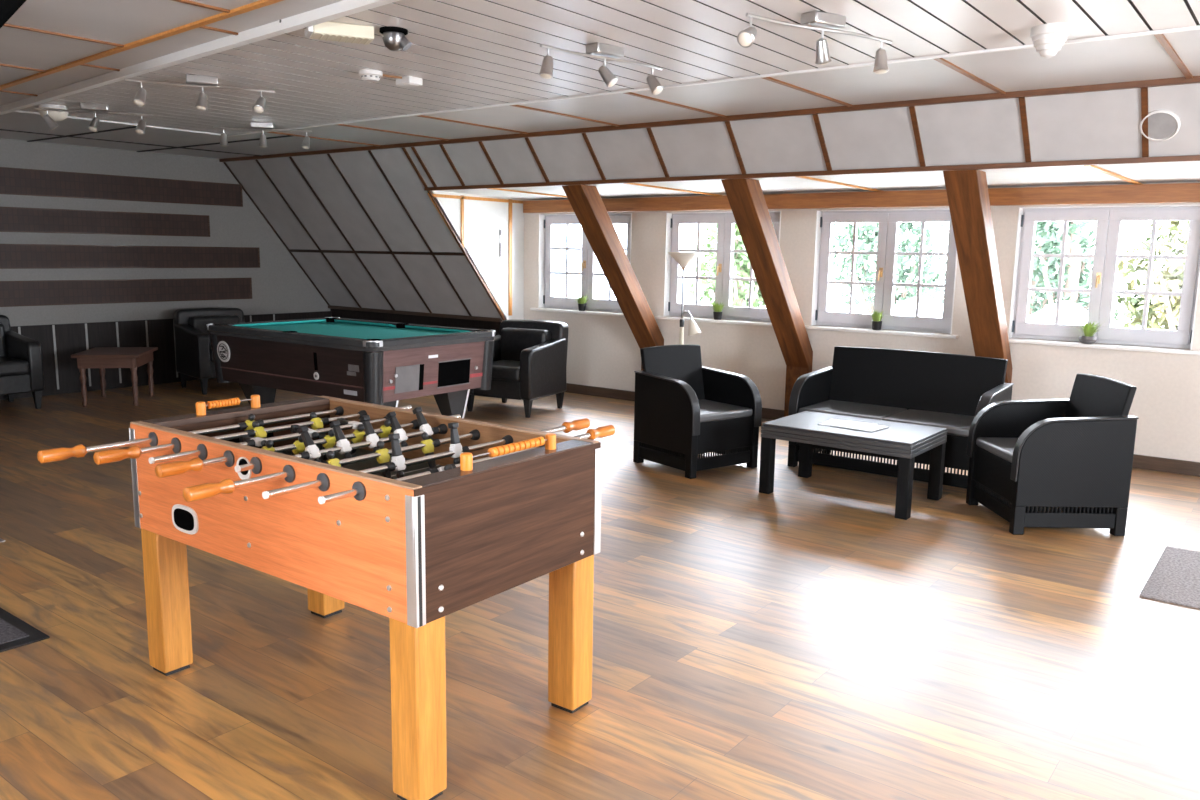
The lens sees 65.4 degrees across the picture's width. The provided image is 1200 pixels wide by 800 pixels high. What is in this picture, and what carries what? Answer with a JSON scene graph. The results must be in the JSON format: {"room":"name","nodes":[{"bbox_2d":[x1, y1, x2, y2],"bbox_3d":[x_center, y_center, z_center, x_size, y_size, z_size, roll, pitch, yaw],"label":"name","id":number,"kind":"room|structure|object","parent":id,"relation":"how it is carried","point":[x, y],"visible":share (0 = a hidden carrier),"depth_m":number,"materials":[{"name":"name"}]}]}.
{"room":"common room","nodes":[
{"label":"common room","id":0,"kind":"room"},
{"bbox_2d":[0,138,331,399],"bbox_3d":[-6.195,-1.197,8.316,0.170,2.562,10.200,8,11,37],"label":"wall","id":1,"kind":"structure","parent":0,"point":[279,285],"depth_m":9.86,"materials":[{"name":"paint"}]},
{"bbox_2d":[27,126,136,141],"bbox_3d":[-4.607,-2.357,8.291,2.170,0.011,0.024,8,11,37],"label":"trim","id":2,"kind":"structure","parent":1,"relation":"attached to","point":[132,126],"depth_m":8.26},
{"bbox_2d":[0,207,209,236],"bbox_3d":[-5.828,-1.671,8.586,0.026,0.235,4.780,8,11,37],"label":"wall panel","id":3,"kind":"object","parent":1,"relation":"attached to","point":[12,219],"visible":1,"depth_m":9.52,"materials":[{"name":"brown wood"}]},
{"bbox_2d":[0,167,242,206],"bbox_3d":[-5.695,-2.048,8.695,0.026,0.250,5.200,8,11,37],"label":"wall panel","id":4,"kind":"object","parent":1,"relation":"attached to","point":[13,181],"visible":1,"depth_m":9.60,"materials":[{"name":"brown wood"}]},
{"bbox_2d":[0,278,251,306],"bbox_3d":[-5.690,-1.008,8.888,0.026,0.245,5.270,8,11,37],"label":"wall panel","id":5,"kind":"object","parent":1,"relation":"attached to","point":[37,292],"visible":1,"depth_m":9.75,"materials":[{"name":"brown wood"}]},
{"bbox_2d":[0,244,259,268],"bbox_3d":[-5.648,-1.365,8.880,0.026,0.235,5.390,8,11,37],"label":"wall panel","id":6,"kind":"object","parent":1,"relation":"attached to","point":[12,256],"visible":1,"depth_m":9.72,"materials":[{"name":"brown wood"}]},
{"bbox_2d":[0,129,260,155],"bbox_3d":[-4.820,-2.388,8.463,0.020,0.011,3.978,8,11,37],"label":"trim","id":7,"kind":"structure","parent":1,"relation":"attached to","point":[0,129],"depth_m":8.88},
{"bbox_2d":[223,162,329,304],"bbox_3d":[-3.825,-1.931,11.190,0.024,1.681,1.379,8,11,37],"label":"trim","id":8,"kind":"structure","parent":1,"relation":"attached to","point":[227,166],"depth_m":11.12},
{"bbox_2d":[330,309,506,335],"bbox_3d":[-2.223,-0.661,11.054,3.010,0.770,0.050,8,11,37],"label":"wall","id":9,"kind":"structure","parent":0,"point":[351,314],"depth_m":10.90,"materials":[{"name":"paint"}]},
{"bbox_2d":[328,305,501,321],"bbox_3d":[-2.243,-1.024,10.978,2.990,0.040,0.070,8,11,37],"label":"trim","id":10,"kind":"structure","parent":9,"relation":"attached to","point":[329,306],"depth_m":10.83,"materials":[{"name":"wood"}]},
{"bbox_2d":[431,190,523,320],"bbox_3d":[-1.246,-1.101,9.781,0.030,2.070,1.499,8,11,37],"label":"wall","id":11,"kind":"structure","parent":0,"point":[483,220],"depth_m":9.84,"materials":[{"name":"paint"}]},
{"bbox_2d":[402,148,504,319],"bbox_3d":[-1.433,-1.606,9.384,0.030,1.681,1.379,8,11,37],"label":"trim","id":12,"kind":"structure","parent":11,"relation":"attached to","point":[403,149],"depth_m":9.34,"materials":[{"name":"wood"}]},
{"bbox_2d":[432,194,522,203],"bbox_3d":[-1.229,-2.064,9.595,0.012,0.030,1.349,8,11,37],"label":"trim","id":13,"kind":"structure","parent":11,"relation":"attached to","point":[434,195],"depth_m":9.55,"materials":[{"name":"orange wood"}]},
{"bbox_2d":[508,199,511,315],"bbox_3d":[-0.964,-1.526,10.045,0.014,1.235,0.045,8,11,37],"label":"trim","id":14,"kind":"structure","parent":11,"relation":"attached to","point":[510,203],"depth_m":10.04,"materials":[{"name":"orange wood"}]},
{"bbox_2d":[0,378,1199,799],"bbox_3d":[-1.023,0.872,4.612,13.360,0.200,10.200,8,11,37],"label":"floor","id":15,"kind":"structure","parent":0,"point":[805,639],"depth_m":3.50,"materials":[{"name":"brown wood"}]},
{"bbox_2d":[0,0,25,27],"bbox_3d":[-1.680,0.014,1.467,0.220,2.420,2.213,8,11,37],"label":"brace","id":16,"kind":"object","parent":15,"relation":"on","point":[8,8],"visible":1,"depth_m":1.83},
{"bbox_2d":[0,315,44,408],"bbox_3d":[-5.589,-0.333,8.444,0.775,0.835,0.740,8,11,37],"label":"leather armchair","id":17,"kind":"object","parent":15,"relation":"on","point":[21,362],"visible":1,"depth_m":8.46,"materials":[{"name":"black leather"}]},
{"bbox_2d":[0,323,6,356],"bbox_3d":[-5.707,-0.520,8.508,0.140,0.340,0.508,8,11,37],"label":"cushion","id":18,"kind":"object","parent":17,"relation":"on","point":[3,334],"depth_m":8.64,"materials":[{"name":"black leather"}]},
{"bbox_2d":[0,356,28,376],"bbox_3d":[-5.500,-0.294,8.380,0.550,0.130,0.508,8,11,37],"label":"seat cushion","id":19,"kind":"object","parent":17,"relation":"on","point":[10,366],"depth_m":8.35,"materials":[{"name":"black leather"}]},
{"bbox_2d":[0,608,49,651],"bbox_3d":[-3.419,0.851,3.829,2.370,0.012,1.200,8,11,37],"label":"entrance mat","id":20,"kind":"object","parent":15,"relation":"on","point":[14,632],"visible":1,"depth_m":3.61,"materials":[{"name":"black rubber"}]},
{"bbox_2d":[71,347,157,406],"bbox_3d":[-4.635,-0.230,8.987,0.580,0.490,0.700,-1,9,-12],"label":"side table","id":21,"kind":"object","parent":15,"relation":"on","point":[101,358],"visible":1,"depth_m":8.73,"materials":[{"name":"brown wood"}]},
{"bbox_2d":[173,308,243,394],"bbox_3d":[-4.012,-0.541,9.910,0.740,0.835,0.775,-7,12,-42],"label":"leather armchair","id":22,"kind":"object","parent":15,"relation":"on","point":[194,353],"visible":0.61,"depth_m":9.75,"materials":[{"name":"black leather"}]},
{"bbox_2d":[189,315,239,344],"bbox_3d":[-4.112,-0.730,9.994,0.508,0.340,0.140,-7,12,-42],"label":"cushion","id":23,"kind":"object","parent":22,"relation":"on","point":[199,322],"depth_m":9.88,"materials":[{"name":"black leather"}]},
{"bbox_2d":[37,395,614,799],"bbox_3d":[-0.794,0.517,3.192,1.469,0.953,1.507,7,11,33],"label":"foosball table","id":24,"kind":"object","parent":15,"relation":"on","point":[414,518],"visible":1,"depth_m":2.80,"materials":[{"name":"orange laminate"}]},
{"bbox_2d":[206,317,495,418],"bbox_3d":[-2.159,-0.219,8.104,2.204,0.824,1.404,7,11,35],"label":"pool table","id":25,"kind":"object","parent":15,"relation":"on","point":[384,363],"visible":0.94,"depth_m":7.58,"materials":[{"name":"wood"}]},
{"bbox_2d":[232,319,325,326],"bbox_3d":[-2.934,-0.704,8.597,0.045,0.032,1.038,7,11,35],"label":"cushion","id":26,"kind":"object","parent":25,"relation":"on","point":[306,321],"depth_m":8.58,"materials":[{"name":"teal fabric"}]},
{"bbox_2d":[308,333,363,338],"bbox_3d":[-2.082,-0.485,7.309,0.853,0.032,0.045,7,11,35],"label":"cushion","id":27,"kind":"object","parent":25,"relation":"on","point":[308,333],"depth_m":7.28,"materials":[{"name":"teal fabric"}]},
{"bbox_2d":[334,319,395,326],"bbox_3d":[-2.224,-0.721,8.778,0.853,0.032,0.045,7,11,35],"label":"cushion","id":28,"kind":"object","parent":25,"relation":"on","point":[340,321],"depth_m":8.76,"materials":[{"name":"teal fabric"}]},
{"bbox_2d":[387,332,461,338],"bbox_3d":[-1.372,-0.503,7.490,0.045,0.032,1.038,7,11,35],"label":"cushion","id":29,"kind":"object","parent":25,"relation":"on","point":[457,332],"depth_m":7.43,"materials":[{"name":"teal fabric"}]},
{"bbox_2d":[405,325,471,332],"bbox_3d":[-1.425,-0.618,8.212,0.853,0.032,0.045,7,11,35],"label":"cushion","id":30,"kind":"object","parent":25,"relation":"on","point":[408,327],"depth_m":8.22,"materials":[{"name":"teal fabric"}]},
{"bbox_2d":[467,319,568,417],"bbox_3d":[-0.785,-0.323,8.862,0.740,0.835,0.775,5,10,26],"label":"leather armchair","id":31,"kind":"object","parent":15,"relation":"on","point":[529,364],"visible":0.82,"depth_m":8.74,"materials":[{"name":"black leather"}]},
{"bbox_2d":[491,360,519,381],"bbox_3d":[-0.836,-0.281,8.767,0.508,0.130,0.550,5,10,26],"label":"seat cushion","id":32,"kind":"object","parent":31,"relation":"on","point":[502,370],"depth_m":8.51,"materials":[{"name":"black leather"}]},
{"bbox_2d":[501,327,550,360],"bbox_3d":[-0.715,-0.514,8.970,0.508,0.340,0.140,5,10,26],"label":"cushion","id":33,"kind":"object","parent":31,"relation":"on","point":[514,340],"depth_m":8.93,"materials":[{"name":"black leather"}]},
{"bbox_2d":[562,185,663,370],"bbox_3d":[0.144,-0.904,8.699,0.215,2.064,1.353,8,11,37],"label":"timber post","id":34,"kind":"object","parent":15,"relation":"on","point":[587,204],"visible":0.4,"depth_m":8.54,"materials":[{"name":"brown wood"}]},
{"bbox_2d":[668,252,700,344],"bbox_3d":[0.786,-0.592,8.574,0.380,1.507,0.290,8,11,37],"label":"floor lamp","id":35,"kind":"object","parent":15,"relation":"on","point":[683,259],"visible":0.69,"depth_m":8.44,"materials":[{"name":"metal"}]},
{"bbox_2d":[633,345,761,478],"bbox_3d":[0.689,0.053,6.642,0.650,0.835,0.644,-6,11,-36],"label":"lounge armchair","id":36,"kind":"object","parent":15,"relation":"on","point":[684,409],"visible":1,"depth_m":6.55,"materials":[{"name":"black plastic"}]},
{"bbox_2d":[721,178,812,416],"bbox_3d":[1.398,-0.734,7.753,0.215,2.064,1.353,8,11,37],"label":"timber post","id":37,"kind":"object","parent":15,"relation":"on","point":[746,199],"visible":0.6,"depth_m":7.65,"materials":[{"name":"brown wood"}]},
{"bbox_2d":[759,411,946,519],"bbox_3d":[1.584,0.383,5.883,0.956,0.450,0.640,8,11,37],"label":"coffee table","id":38,"kind":"object","parent":15,"relation":"on","point":[905,441],"visible":0.98,"depth_m":5.74,"materials":[{"name":"wood"}]},
{"bbox_2d":[818,419,876,427],"bbox_3d":[1.558,0.153,5.881,0.300,0.004,0.250,7,11,33],"label":"paper sheet","id":39,"kind":"object","parent":38,"relation":"on","point":[829,422],"visible":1,"depth_m":5.92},
{"bbox_2d":[830,421,888,431],"bbox_3d":[1.612,0.161,5.808,0.280,0.003,0.240,9,12,42],"label":"printed sheet","id":40,"kind":"object","parent":39,"relation":"on","point":[846,424],"visible":1,"depth_m":5.79,"materials":[{"name":"paper"}]},
{"bbox_2d":[787,346,1013,488],"bbox_3d":[2.066,0.098,6.495,1.330,0.835,0.664,8,11,37],"label":"lounge sofa","id":41,"kind":"object","parent":15,"relation":"on","point":[934,389],"visible":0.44,"depth_m":6.55,"materials":[{"name":"leather"}]},
{"bbox_2d":[943,170,1012,382],"bbox_3d":[2.723,-0.554,6.753,0.215,2.064,1.353,8,11,37],"label":"timber post","id":42,"kind":"object","parent":15,"relation":"on","point":[967,190],"visible":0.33,"depth_m":6.54,"materials":[{"name":"brown wood"}]},
{"bbox_2d":[966,373,1138,535],"bbox_3d":[2.576,0.281,5.395,0.644,0.835,0.670,1,9,-1],"label":"lounge armchair","id":43,"kind":"object","parent":15,"relation":"on","point":[1075,453],"visible":1,"depth_m":5.11,"materials":[{"name":"leather"}]},
{"bbox_2d":[1139,546,1199,608],"bbox_3d":[3.211,0.897,4.208,1.250,0.010,0.930,8,11,37],"label":"floor mat","id":44,"kind":"object","parent":15,"relation":"on","point":[1175,579],"visible":1,"depth_m":4.42,"materials":[{"name":"carpet"}]},
{"bbox_2d":[0,0,1199,158],"bbox_3d":[-0.981,-1.755,4.195,13.360,0.203,10.200,8,11,37],"label":"ceiling","id":45,"kind":"structure","parent":0,"point":[465,53],"depth_m":4.76,"materials":[{"name":"white wood"}]},
{"bbox_2d":[39,104,68,120],"bbox_3d":[-3.893,-2.042,6.664,0.184,0.102,0.184,8,11,37],"label":"dome lamp","id":46,"kind":"object","parent":45,"relation":"attached to","point":[55,115],"visible":0.64,"depth_m":6.60,"materials":[{"name":"white paint"}]},
{"bbox_2d":[3,23,123,46],"bbox_3d":[-3.653,-1.480,2.858,0.024,0.011,4.384,8,11,37],"label":"trim","id":47,"kind":"structure","parent":45,"relation":"attached to","point":[5,24],"depth_m":4.34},
{"bbox_2d":[34,102,152,134],"bbox_3d":[-3.528,-1.970,6.535,0.738,0.192,0.106,-2,10,-19],"label":"track light","id":48,"kind":"object","parent":45,"relation":"hanging from","point":[94,108],"visible":1,"depth_m":6.51,"materials":[{"name":"metal"}]},
{"bbox_2d":[0,0,282,89],"bbox_3d":[-1.357,-1.579,3.728,12.999,0.014,0.035,9,12,41],"label":"trim","id":49,"kind":"structure","parent":45,"relation":"attached to","point":[261,3],"depth_m":4.37,"materials":[{"name":"orange wood"}]},
{"bbox_2d":[0,0,399,114],"bbox_3d":[-0.430,-1.464,3.174,10.850,0.050,0.045,9,12,42],"label":"ceiling beam","id":50,"kind":"structure","parent":45,"relation":"attached to","point":[343,8],"depth_m":4.45,"materials":[{"name":"paint"}]},
{"bbox_2d":[125,74,274,113],"bbox_3d":[-2.295,-1.770,5.398,0.798,0.192,0.108,-3,10,-22],"label":"track light","id":51,"kind":"object","parent":45,"relation":"hanging from","point":[203,81],"visible":1,"depth_m":5.37,"materials":[{"name":"metal"}]},
{"bbox_2d":[172,0,229,12],"bbox_3d":[-2.830,-1.359,2.184,0.024,0.011,4.301,8,11,37],"label":"trim","id":52,"kind":"structure","parent":45,"relation":"attached to","point":[181,1],"depth_m":3.77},
{"bbox_2d":[137,135,292,151],"bbox_3d":[-3.754,-2.449,8.954,2.710,0.011,0.024,8,11,37],"label":"trim","id":53,"kind":"structure","parent":45,"relation":"attached to","point":[286,135],"depth_m":8.91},
{"bbox_2d":[213,122,311,148],"bbox_3d":[-2.662,-2.091,7.384,0.740,0.193,0.095,-1,9,-10],"label":"track light","id":54,"kind":"object","parent":45,"relation":"hanging from","point":[256,126],"visible":1,"depth_m":7.36,"materials":[{"name":"metal"}]},
{"bbox_2d":[279,19,373,44],"bbox_3d":[-1.196,-1.613,4.086,0.391,0.058,0.130,-3,10,-24],"label":"emergency light","id":55,"kind":"object","parent":45,"relation":"attached to","point":[331,31],"visible":0.78,"depth_m":4.07,"materials":[{"name":"beige plastic"}]},
{"bbox_2d":[358,69,382,81],"bbox_3d":[-1.267,-1.788,5.163,0.130,0.052,0.130,8,11,37],"label":"smoke detector","id":56,"kind":"object","parent":45,"relation":"attached to","point":[368,75],"visible":1,"depth_m":5.12,"materials":[{"name":"white plastic"}]},
{"bbox_2d":[379,26,411,50],"bbox_3d":[-0.914,-1.603,4.166,0.138,0.092,0.124,8,11,37],"label":"dome camera","id":57,"kind":"object","parent":45,"relation":"attached to","point":[394,39],"visible":1,"depth_m":4.14,"materials":[{"name":"silver metal"}]},
{"bbox_2d":[400,35,411,50],"bbox_3d":[-0.875,-1.594,4.167,0.074,0.075,0.051,3,9,16],"label":"light","id":58,"kind":"object","parent":57,"relation":"attached to","point":[405,44],"depth_m":4.15,"materials":[{"name":"silver metal"}]},
{"bbox_2d":[396,76,421,87],"bbox_3d":[-1.091,-1.817,5.341,0.120,0.044,0.100,8,11,37],"label":"ceiling sensor","id":59,"kind":"object","parent":45,"relation":"attached to","point":[407,81],"visible":0.98,"depth_m":5.31,"materials":[{"name":"white plastic"}]},
{"bbox_2d":[417,115,527,133],"bbox_3d":[-0.960,-2.134,7.255,0.028,0.011,1.238,8,11,37],"label":"trim","id":60,"kind":"structure","parent":45,"relation":"attached to","point":[423,116],"depth_m":7.20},
{"bbox_2d":[510,105,619,125],"bbox_3d":[-0.219,-2.034,6.696,0.028,0.011,1.238,8,11,37],"label":"trim","id":61,"kind":"structure","parent":45,"relation":"attached to","point":[519,106],"depth_m":6.63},
{"bbox_2d":[539,42,663,94],"bbox_3d":[0.026,-1.580,4.436,0.770,0.192,0.112,-6,11,-38],"label":"track light","id":62,"kind":"object","parent":45,"relation":"hanging from","point":[597,50],"visible":1,"depth_m":4.41,"materials":[{"name":"metal"}]},
{"bbox_2d":[13,26,1199,135],"bbox_3d":[0.349,-1.623,4.165,10.785,0.011,2.140,8,11,37],"label":"trim","id":63,"kind":"structure","parent":45,"relation":"attached to","point":[1191,27],"depth_m":5.16,"materials":[{"name":"white paint"}]},
{"bbox_2d":[624,92,725,116],"bbox_3d":[0.522,-1.933,6.136,0.028,0.011,1.238,8,11,37],"label":"trim","id":64,"kind":"structure","parent":45,"relation":"attached to","point":[628,93],"depth_m":6.06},
{"bbox_2d":[737,10,891,73],"bbox_3d":[0.889,-1.464,3.793,0.856,0.193,0.099,-5,11,-32],"label":"track light","id":65,"kind":"object","parent":45,"relation":"hanging from","point":[817,20],"visible":1,"depth_m":3.78,"materials":[{"name":"metal"}]},
{"bbox_2d":[1030,23,1069,58],"bbox_3d":[1.893,-1.506,3.941,0.150,0.125,0.150,8,11,37],"label":"detector","id":66,"kind":"object","parent":45,"relation":"attached to","point":[1048,39],"visible":1,"depth_m":3.90,"materials":[{"name":"white plastic"}]},
{"bbox_2d":[226,83,1199,319],"bbox_3d":[1.319,-1.256,7.333,13.160,1.824,1.505,8,11,37],"label":"wall","id":67,"kind":"structure","parent":0,"point":[1099,124],"depth_m":7.54,"materials":[{"name":"paint"}]},
{"bbox_2d":[255,159,361,307],"bbox_3d":[-3.329,-1.864,10.815,0.024,1.681,1.379,8,11,37],"label":"trim","id":68,"kind":"structure","parent":67,"relation":"attached to","point":[256,160],"depth_m":10.74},
{"bbox_2d":[289,157,394,309],"bbox_3d":[-2.837,-1.797,10.444,0.024,1.681,1.379,8,11,37],"label":"trim","id":69,"kind":"structure","parent":67,"relation":"attached to","point":[291,158],"depth_m":10.36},
{"bbox_2d":[289,249,464,255],"bbox_3d":[-2.576,-1.645,10.409,3.010,0.032,0.029,8,11,37],"label":"trim","id":70,"kind":"structure","parent":67,"relation":"attached to","point":[290,250],"depth_m":10.28,"materials":[{"name":"wood"}]},
{"bbox_2d":[327,154,431,312],"bbox_3d":[-2.330,-1.728,10.061,0.024,1.681,1.379,8,11,37],"label":"trim","id":71,"kind":"structure","parent":67,"relation":"attached to","point":[329,156],"depth_m":9.98,"materials":[{"name":"wood"}]},
{"bbox_2d":[337,124,448,140],"bbox_3d":[-1.702,-2.235,7.814,0.028,0.011,1.238,8,11,37],"label":"trim","id":72,"kind":"structure","parent":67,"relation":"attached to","point":[337,124],"depth_m":7.76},
{"bbox_2d":[368,150,471,315],"bbox_3d":[-1.822,-1.659,9.678,0.024,1.681,1.379,8,11,37],"label":"trim","id":73,"kind":"structure","parent":67,"relation":"attached to","point":[369,151],"depth_m":9.59,"materials":[{"name":"wood"}]},
{"bbox_2d":[525,138,549,181],"bbox_3d":[-0.531,-2.034,7.930,0.032,0.351,0.291,8,11,37],"label":"trim","id":74,"kind":"structure","parent":67,"relation":"attached to","point":[533,152],"depth_m":7.92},
{"bbox_2d":[582,133,605,179],"bbox_3d":[-0.047,-1.969,7.565,0.032,0.351,0.291,8,11,37],"label":"trim","id":75,"kind":"structure","parent":67,"relation":"attached to","point":[584,135],"depth_m":7.55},
{"bbox_2d":[646,128,669,176],"bbox_3d":[0.448,-1.901,7.191,0.032,0.351,0.291,8,11,37],"label":"trim","id":76,"kind":"structure","parent":67,"relation":"attached to","point":[649,130],"depth_m":7.18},
{"bbox_2d":[219,76,1199,161],"bbox_3d":[0.882,-1.993,6.622,12.960,0.035,0.035,8,11,37],"label":"trim","id":77,"kind":"structure","parent":67,"relation":"attached to","point":[1196,79],"depth_m":6.28,"materials":[{"name":"wood"}]},
{"bbox_2d":[725,121,745,173],"bbox_3d":[0.987,-1.828,6.785,0.032,0.351,0.291,8,11,37],"label":"trim","id":78,"kind":"structure","parent":67,"relation":"attached to","point":[728,125],"depth_m":6.77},
{"bbox_2d":[762,77,852,106],"bbox_3d":[1.263,-1.833,5.577,0.028,0.011,1.238,8,11,37],"label":"trim","id":79,"kind":"structure","parent":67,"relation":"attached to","point":[765,78],"depth_m":5.52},
{"bbox_2d":[424,155,1199,190],"bbox_3d":[2.267,-1.497,6.033,9.950,0.030,0.035,8,11,37],"label":"trim","id":80,"kind":"structure","parent":67,"relation":"attached to","point":[1187,158],"depth_m":6.37,"materials":[{"name":"wood"}]},
{"bbox_2d":[813,114,831,170],"bbox_3d":[1.520,-1.756,6.382,0.032,0.351,0.291,8,11,37],"label":"trim","id":81,"kind":"structure","parent":67,"relation":"attached to","point":[815,116],"depth_m":6.37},
{"bbox_2d":[909,106,925,166],"bbox_3d":[2.036,-1.686,5.993,0.032,0.351,0.291,8,11,37],"label":"trim","id":82,"kind":"structure","parent":67,"relation":"attached to","point":[912,109],"depth_m":5.98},
{"bbox_2d":[934,58,1005,93],"bbox_3d":[2.004,-1.732,5.018,0.028,0.011,1.238,8,11,37],"label":"trim","id":83,"kind":"structure","parent":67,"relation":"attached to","point":[941,60],"depth_m":4.94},
{"bbox_2d":[1019,97,1031,161],"bbox_3d":[2.550,-1.616,5.605,0.032,0.351,0.291,8,11,37],"label":"trim","id":84,"kind":"structure","parent":67,"relation":"attached to","point":[1022,103],"depth_m":5.59,"materials":[{"name":"wood"}]},
{"bbox_2d":[1141,87,1148,156],"bbox_3d":[3.048,-1.548,5.229,0.032,0.351,0.291,8,11,37],"label":"trim","id":85,"kind":"structure","parent":67,"relation":"attached to","point":[1144,91],"depth_m":5.21,"materials":[{"name":"wood"}]},
{"bbox_2d":[1140,110,1179,140],"bbox_3d":[3.114,-1.527,5.199,0.196,0.160,0.135,8,11,37],"label":"wall speaker","id":86,"kind":"object","parent":67,"relation":"attached to","point":[1163,125],"visible":1,"depth_m":5.18,"materials":[{"name":"white plastic"}]},
{"bbox_2d":[1148,113,1176,138],"bbox_3d":[3.114,-1.526,5.199,0.168,0.137,0.115,8,11,37],"label":"grille","id":87,"kind":"object","parent":86,"relation":"attached to","point":[1160,125],"depth_m":5.19,"materials":[{"name":"plastic"}]},
{"bbox_2d":[1154,34,1192,78],"bbox_3d":[2.746,-1.631,4.458,0.028,0.011,1.238,8,11,37],"label":"trim","id":88,"kind":"structure","parent":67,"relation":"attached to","point":[1161,38],"depth_m":4.37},
{"bbox_2d":[437,161,1199,199],"bbox_3d":[2.744,-1.596,6.647,9.950,0.085,1.554,8,11,37],"label":"ceiling","id":89,"kind":"structure","parent":0,"point":[1164,172],"depth_m":6.93,"materials":[{"name":"paint"}]},
{"bbox_2d":[798,176,881,190],"bbox_3d":[1.876,-1.667,7.229,0.030,0.042,1.383,9,12,41],"label":"trim","id":90,"kind":"structure","parent":89,"relation":"attached to","point":[803,177],"depth_m":7.14,"materials":[{"name":"orange wood"}]},
{"bbox_2d":[1084,165,1141,183],"bbox_3d":[3.368,-1.465,6.104,0.030,0.042,1.383,9,12,41],"label":"trim","id":91,"kind":"structure","parent":89,"relation":"attached to","point":[1093,167],"depth_m":6.00,"materials":[{"name":"orange wood"}]},
{"bbox_2d":[524,182,1199,461],"bbox_3d":[3.158,-0.662,7.363,10.150,2.100,0.160,8,11,37],"label":"wall","id":92,"kind":"structure","parent":0,"point":[603,351],"depth_m":8.20,"materials":[{"name":"white paint"}]},
{"bbox_2d":[530,213,631,316],"bbox_3d":[-0.154,-1.421,9.760,1.340,1.028,0.220,8,11,37],"label":"window","id":93,"kind":"structure","parent":92,"relation":"in","point":[546,300],"depth_m":9.93,"materials":[{"name":"paint"}]},
{"bbox_2d":[655,211,780,326],"bbox_3d":[1.140,-1.245,8.784,1.340,1.028,0.220,8,11,37],"label":"window","id":94,"kind":"structure","parent":92,"relation":"in","point":[726,221],"depth_m":8.87,"materials":[{"name":"paint"}]},
{"bbox_2d":[523,183,1199,212],"bbox_3d":[3.093,-1.537,7.069,9.790,0.127,0.100,8,11,37],"label":"tie beam","id":95,"kind":"structure","parent":92,"relation":"attached to","point":[1172,192],"depth_m":7.48,"materials":[{"name":"brown wood"}]},
{"bbox_2d":[805,208,958,338],"bbox_3d":[2.378,-1.077,7.850,1.340,1.028,0.220,8,11,37],"label":"window","id":96,"kind":"structure","parent":92,"relation":"in","point":[888,219],"depth_m":7.88,"materials":[{"name":"paint"}]},
{"bbox_2d":[565,383,1199,476],"bbox_3d":[3.087,0.335,7.449,9.950,0.100,0.020,8,11,37],"label":"baseboard","id":97,"kind":"structure","parent":92,"relation":"attached to","point":[1191,468],"depth_m":6.82,"materials":[{"name":"wood"}]},
{"bbox_2d":[1008,204,1199,354],"bbox_3d":[3.687,-0.899,6.862,1.340,1.028,0.220,8,11,37],"label":"window","id":98,"kind":"structure","parent":92,"relation":"in","point":[1109,219],"depth_m":6.87,"materials":[{"name":"paint"}]},
{"bbox_2d":[1078,321,1099,343],"bbox_3d":[3.602,-0.501,6.891,0.192,0.174,0.194,-4,10,-28],"label":"potted plant","id":99,"kind":"object","parent":98,"relation":"on","point":[1088,329],"visible":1,"depth_m":6.87,"materials":[{"name":"green plant"}]},
{"label":"outside","id":100,"kind":"structure","parent":0,"visible":0},
{"bbox_3d":[14.801,0.292,32.189,65.000,0.200,51.500,8,11,37],"label":"garden","id":101,"kind":"object","parent":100,"visible":0},
{"bbox_2d":[553,224,743,304],"bbox_3d":[0.589,-5.056,28.090,6.800,11.200,6.800,8,11,37],"label":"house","id":102,"kind":"structure","parent":101,"relation":"on","point":[689,231],"depth_m":25.54,"materials":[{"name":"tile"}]},
{"bbox_2d":[596,224,623,281],"bbox_3d":[0.244,-3.894,24.669,0.900,1.565,0.060,8,11,37],"label":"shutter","id":103,"kind":"object","parent":102,"relation":"hanging from","point":[619,228],"depth_m":24.45,"materials":[{"name":"glass"}]},
{"bbox_2d":[686,223,765,307],"bbox_3d":[3.427,-2.530,22.752,2.664,7.988,3.095,3,9,12],"label":"tree","id":104,"kind":"object","parent":101,"relation":"on","point":[741,263],"visible":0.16,"depth_m":21.99,"materials":[{"name":"green plant"}]},
{"bbox_2d":[829,294,854,312],"bbox_3d":[4.344,0.063,18.291,1.386,4.280,1.386,-4,10,-30],"label":"parasol","id":105,"kind":"object","parent":101,"relation":"on","point":[835,304],"visible":0.13,"depth_m":17.67,"materials":[{"name":"white paint"}]},
{"bbox_2d":[830,222,947,313],"bbox_3d":[6.157,-2.438,20.107,3.705,8.721,2.979,0,9,-5],"label":"tree","id":106,"kind":"object","parent":101,"relation":"on","point":[866,242],"visible":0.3,"depth_m":19.60,"materials":[{"name":"green plant"}]},
{"bbox_2d":[893,295,942,317],"bbox_3d":[5.442,0.375,16.212,1.940,4.350,1.940,-4,10,-30],"label":"parasol","id":107,"kind":"object","parent":101,"relation":"on","point":[929,307],"visible":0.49,"depth_m":15.54,"materials":[{"name":"white paint"}]},
{"bbox_2d":[1028,301,1087,324],"bbox_3d":[7.212,0.610,14.876,1.571,4.360,1.571,-4,10,-30],"label":"parasol","id":108,"kind":"object","parent":101,"relation":"on","point":[1071,313],"visible":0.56,"depth_m":14.31,"materials":[{"name":"white paint"}]},
{"bbox_2d":[1028,221,1115,317],"bbox_3d":[10.310,-2.152,22.295,3.926,7.600,2.949,-3,10,-25],"label":"tree","id":109,"kind":"object","parent":101,"relation":"on","point":[1035,307],"visible":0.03,"depth_m":21.82,"materials":[{"name":"green plant"}]},
{"bbox_2d":[1030,221,1120,326],"bbox_3d":[9.438,-2.085,19.232,2.425,8.401,2.221,3,9,13],"label":"tree","id":110,"kind":"object","parent":101,"relation":"on","point":[1074,277],"visible":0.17,"depth_m":18.85,"materials":[{"name":"green plant"}]},
{"bbox_2d":[1112,221,1189,329],"bbox_3d":[9.414,-1.096,15.024,2.599,7.767,2.703,5,10,24],"label":"tree","id":111,"kind":"object","parent":101,"relation":"on","point":[1165,281],"visible":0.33,"depth_m":14.95,"materials":[{"name":"green plant"}]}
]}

